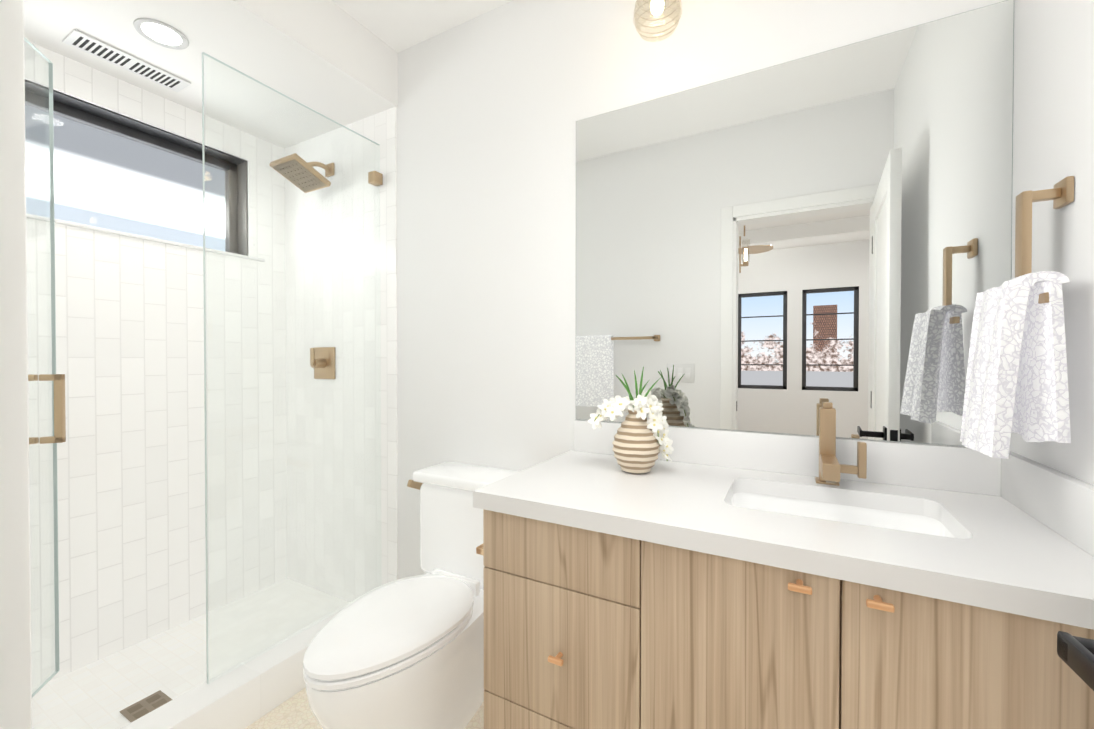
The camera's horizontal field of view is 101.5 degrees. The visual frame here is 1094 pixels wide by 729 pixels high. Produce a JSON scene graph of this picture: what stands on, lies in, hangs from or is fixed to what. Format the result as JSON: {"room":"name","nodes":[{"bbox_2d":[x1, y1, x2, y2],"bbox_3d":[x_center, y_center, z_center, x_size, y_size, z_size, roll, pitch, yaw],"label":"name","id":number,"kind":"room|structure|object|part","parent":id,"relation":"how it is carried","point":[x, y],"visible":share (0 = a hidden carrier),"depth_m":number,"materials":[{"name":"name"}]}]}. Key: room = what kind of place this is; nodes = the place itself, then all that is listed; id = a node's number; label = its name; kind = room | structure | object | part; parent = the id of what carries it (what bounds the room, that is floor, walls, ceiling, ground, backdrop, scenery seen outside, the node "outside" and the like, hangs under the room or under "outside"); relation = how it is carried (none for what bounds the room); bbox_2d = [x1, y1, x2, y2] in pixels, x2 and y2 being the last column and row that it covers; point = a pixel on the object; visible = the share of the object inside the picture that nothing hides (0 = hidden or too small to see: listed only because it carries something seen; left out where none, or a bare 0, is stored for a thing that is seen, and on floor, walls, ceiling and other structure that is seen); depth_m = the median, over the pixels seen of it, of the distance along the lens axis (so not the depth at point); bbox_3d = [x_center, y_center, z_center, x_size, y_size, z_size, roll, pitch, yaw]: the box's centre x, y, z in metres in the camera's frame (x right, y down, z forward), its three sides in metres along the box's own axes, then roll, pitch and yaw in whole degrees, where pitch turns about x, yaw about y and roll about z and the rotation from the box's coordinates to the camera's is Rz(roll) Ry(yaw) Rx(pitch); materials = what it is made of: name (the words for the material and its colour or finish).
{"room":"bathroom","nodes":[
{"label":"bathroom","id":0,"kind":"room"},
{"bbox_2d":[24,0,397,147],"bbox_3d":[-1.373,-1.270,1.588,0.845,0.240,1.400,0,1,29],"label":"ceiling","id":1,"kind":"structure","parent":0,"point":[330,59],"depth_m":1.71,"materials":[{"name":"white paint"}]},
{"bbox_2d":[62,29,190,91],"bbox_3d":[-1.586,-1.147,1.705,0.120,0.008,0.340,0,1,29],"label":"ceiling vent","id":2,"kind":"object","parent":1,"relation":"in","point":[84,42],"visible":1,"depth_m":1.68,"materials":[{"name":"white metal"}]},
{"bbox_2d":[133,18,188,49],"bbox_3d":[-1.338,-1.147,1.554,0.148,0.006,0.148,0,1,29],"label":"recessed light","id":3,"kind":"object","parent":1,"relation":"in","point":[164,36],"visible":1,"depth_m":1.55,"materials":[{"name":"grey plastic"}]},
{"bbox_2d":[245,688,483,728],"bbox_3d":[-0.492,1.245,1.135,3.090,0.100,1.640,0,1,29],"label":"floor","id":4,"kind":"structure","parent":0,"point":[294,712],"depth_m":1.50,"materials":[{"name":"beige tile"}]},
{"bbox_2d":[32,578,348,728],"bbox_3d":[-1.429,1.177,1.643,0.702,0.025,1.384,0,1,29],"label":"shower floor","id":5,"kind":"structure","parent":4,"relation":"on","point":[102,693],"depth_m":1.76,"materials":[{"name":"tile"}]},
{"bbox_2d":[120,690,171,721],"bbox_3d":[-1.341,1.163,1.510,0.150,0.005,0.110,0,1,29],"label":"floor drain","id":6,"kind":"object","parent":5,"relation":"on","point":[143,707],"visible":0.71,"depth_m":1.52,"materials":[{"name":"beige"}]},
{"bbox_2d":[120,587,377,728],"bbox_3d":[-1.065,1.116,1.445,0.125,0.150,1.384,0,1,29],"label":"curb","id":7,"kind":"object","parent":4,"relation":"on","point":[247,693],"visible":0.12,"depth_m":1.48,"materials":[{"name":"stone"}]},
{"bbox_2d":[202,52,382,683],"bbox_3d":[-0.936,0.016,1.750,0.044,2.038,0.702,0,1,29],"label":"glass","id":8,"kind":"object","parent":7,"relation":"on","point":[374,178],"visible":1,"depth_m":1.62,"materials":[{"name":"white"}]},
{"bbox_2d":[303,462,518,728],"bbox_3d":[-0.407,0.799,1.434,0.477,0.785,0.765,0,1,29],"label":"toilet","id":9,"kind":"object","parent":4,"relation":"on","point":[406,653],"visible":0.83,"depth_m":1.31,"materials":[{"name":"white ceramic"}]},
{"bbox_3d":[-0.486,0.478,1.748,0.036,0.080,0.133,0,1,29],"label":"lever","id":10,"kind":"part","parent":9,"relation":"part of","materials":[{"name":"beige metal"}]},
{"bbox_2d":[473,366,1093,728],"bbox_3d":[0.425,0.601,1.089,1.200,1.188,0.589,0,1,29],"label":"bathroom vanity","id":11,"kind":"object","parent":4,"relation":"on","point":[654,571],"visible":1,"depth_m":0.88,"materials":[{"name":"brown wood"}]},
{"bbox_2d":[473,420,1093,629],"bbox_3d":[0.455,0.276,1.076,1.137,0.148,0.577,0,1,29],"label":"countertop","id":12,"kind":"structure","parent":11,"relation":"on","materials":[{"name":"white stone"}]},
{"bbox_2d":[588,366,673,473],"bbox_3d":[0.244,0.156,1.283,0.219,0.303,0.159,0,1,29],"label":"vase","id":13,"kind":"object","parent":12,"relation":"on","point":[637,444],"depth_m":1.25,"materials":[{"name":"beige ceramic"}]},
{"bbox_2d":[815,402,866,485],"bbox_3d":[0.733,0.205,1.107,0.110,0.210,0.166,0,1,29],"label":"faucet","id":14,"kind":"object","parent":12,"relation":"on","point":[830,469],"depth_m":1.15,"materials":[{"name":"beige metal"}]},
{"bbox_2d":[730,492,954,537],"bbox_3d":[0.641,0.426,1.010,0.476,0.149,0.318,0,1,29],"label":"sink","id":15,"kind":"object","parent":12,"relation":"in","point":[855,512],"depth_m":1.11,"materials":[{"name":"white ceramic"}]},
{"bbox_2d":[331,0,512,52],"bbox_3d":[-0.492,-1.435,1.107,3.090,0.100,1.640,0,1,29],"label":"ceiling","id":16,"kind":"structure","parent":0,"point":[397,26],"depth_m":1.78,"materials":[{"name":"white paint"}]},
{"bbox_2d":[396,0,1005,578],"bbox_3d":[-0.129,-0.102,1.788,3.090,2.580,0.120,0,1,29],"label":"wall","id":17,"kind":"structure","parent":0,"point":[494,106],"depth_m":1.71,"materials":[{"name":"white paint"}]},
{"bbox_2d":[285,107,397,601],"bbox_3d":[-1.041,0.014,2.213,0.827,2.340,0.008,0,1,29],"label":"wall tile","id":18,"kind":"structure","parent":17,"relation":"attached to","point":[380,128],"depth_m":2.18,"materials":[{"name":"white tile"}]},
{"bbox_2d":[269,153,334,192],"bbox_3d":[-1.130,-0.916,2.107,0.190,0.150,0.246,0,1,29],"label":"shower head","id":19,"kind":"object","parent":18,"relation":"attached to","point":[296,173],"depth_m":2.07},
{"bbox_2d":[310,347,334,378],"bbox_3d":[-1.133,-0.006,2.215,0.160,0.160,0.074,0,1,29],"label":"shower valve","id":20,"kind":"object","parent":18,"relation":"attached to","point":[321,360],"depth_m":2.22,"materials":[{"name":"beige metal"}]},
{"bbox_2d":[633,0,681,41],"bbox_3d":[0.339,-1.153,1.352,0.141,0.300,0.180,0,1,29],"label":"sconce","id":21,"kind":"object","parent":17,"relation":"attached to","point":[657,7],"visible":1,"depth_m":1.34,"materials":[{"name":"beige wicker"}]},
{"bbox_2d":[576,0,1013,445],"bbox_3d":[0.597,-0.330,1.319,1.125,1.055,0.006,0,1,29],"label":"vanity mirror","id":22,"kind":"object","parent":17,"relation":"attached to","point":[789,247],"visible":0.88,"depth_m":1.24,"materials":[{"name":"grey mirror"}]},
{"bbox_2d":[1009,0,1093,484],"bbox_3d":[0.783,-0.088,0.358,0.120,2.580,1.520,0,1,29],"label":"wall","id":23,"kind":"structure","parent":0,"point":[1053,112],"depth_m":0.85,"materials":[{"name":"white paint"}]},
{"bbox_2d":[960,176,1073,458],"bbox_3d":[0.901,-0.086,0.859,0.150,0.521,0.208,0,1,29],"label":"towel ring","id":24,"kind":"object","parent":23,"relation":"attached to","point":[1017,378],"visible":1,"depth_m":0.81,"materials":[{"name":"white fabric"}]},
{"bbox_2d":[960,271,1070,458],"bbox_3d":[0.886,0.003,0.867,0.116,0.343,0.207,0,1,29],"label":"towel","id":25,"kind":"object","parent":24,"relation":"hanging from","point":[1017,376],"depth_m":0.80,"materials":[{"name":"white fabric"}]},
{"bbox_3d":[-0.856,-0.089,0.453,2.850,2.580,0.120,0,1,29],"label":"wall","id":26,"kind":"structure","parent":0,"visible":0},
{"bbox_2d":[0,0,31,728],"bbox_3d":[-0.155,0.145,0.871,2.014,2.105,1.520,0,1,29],"label":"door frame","id":27,"kind":"structure","parent":26,"relation":"attached to","point":[15,656],"depth_m":0.20,"materials":[{"name":"white paint"}]},
{"bbox_3d":[-1.706,0.026,0.990,0.827,2.340,0.008,0,1,29],"label":"wall tile","id":28,"kind":"structure","parent":26,"relation":"attached to","visible":0},
{"bbox_2d":[24,37,65,697],"bbox_3d":[-1.521,0.018,1.171,0.529,2.030,0.452,0,1,29],"label":"shower glass door","id":29,"kind":"structure","parent":28,"relation":"attached to","point":[58,418],"depth_m":1.45,"materials":[{"name":"white"}]},
{"label":"outside","id":30,"kind":"structure","parent":0,"visible":0},
{"bbox_2d":[25,105,224,250],"bbox_3d":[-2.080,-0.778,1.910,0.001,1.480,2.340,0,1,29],"label":"window pane","id":31,"kind":"object","parent":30,"point":[138,208],"depth_m":2.08,"materials":[{"name":"clear glass"}]},
{"bbox_3d":[0.514,0.190,0.169,0.071,2.012,0.681,0,1,29],"label":"door leaf","id":32,"kind":"structure","parent":0,"visible":0},
{"bbox_2d":[1057,631,1093,690],"bbox_3d":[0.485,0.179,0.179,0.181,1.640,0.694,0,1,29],"label":"door handle","id":33,"kind":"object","parent":32,"relation":"attached to","point":[1075,654],"depth_m":0.45,"materials":[{"name":"black metal"}]},
{"bbox_3d":[-1.825,-0.102,1.778,0.120,2.580,1.520,0,1,29],"label":"wall","id":34,"kind":"structure","parent":0,"visible":0},
{"bbox_2d":[25,80,247,255],"bbox_3d":[-1.829,-0.777,1.773,0.121,0.480,1.140,0,1,29],"label":"shower window","id":35,"kind":"structure","parent":34,"relation":"in","point":[83,112],"depth_m":1.99,"materials":[{"name":"clear glass"}]},
{"bbox_2d":[24,40,286,688],"bbox_3d":[-1.779,0.018,1.822,0.120,2.340,1.400,0,1,29],"label":"wall tile","id":36,"kind":"structure","parent":34,"relation":"attached to","point":[129,307],"depth_m":1.90,"materials":[{"name":"white tile"}]}
]}

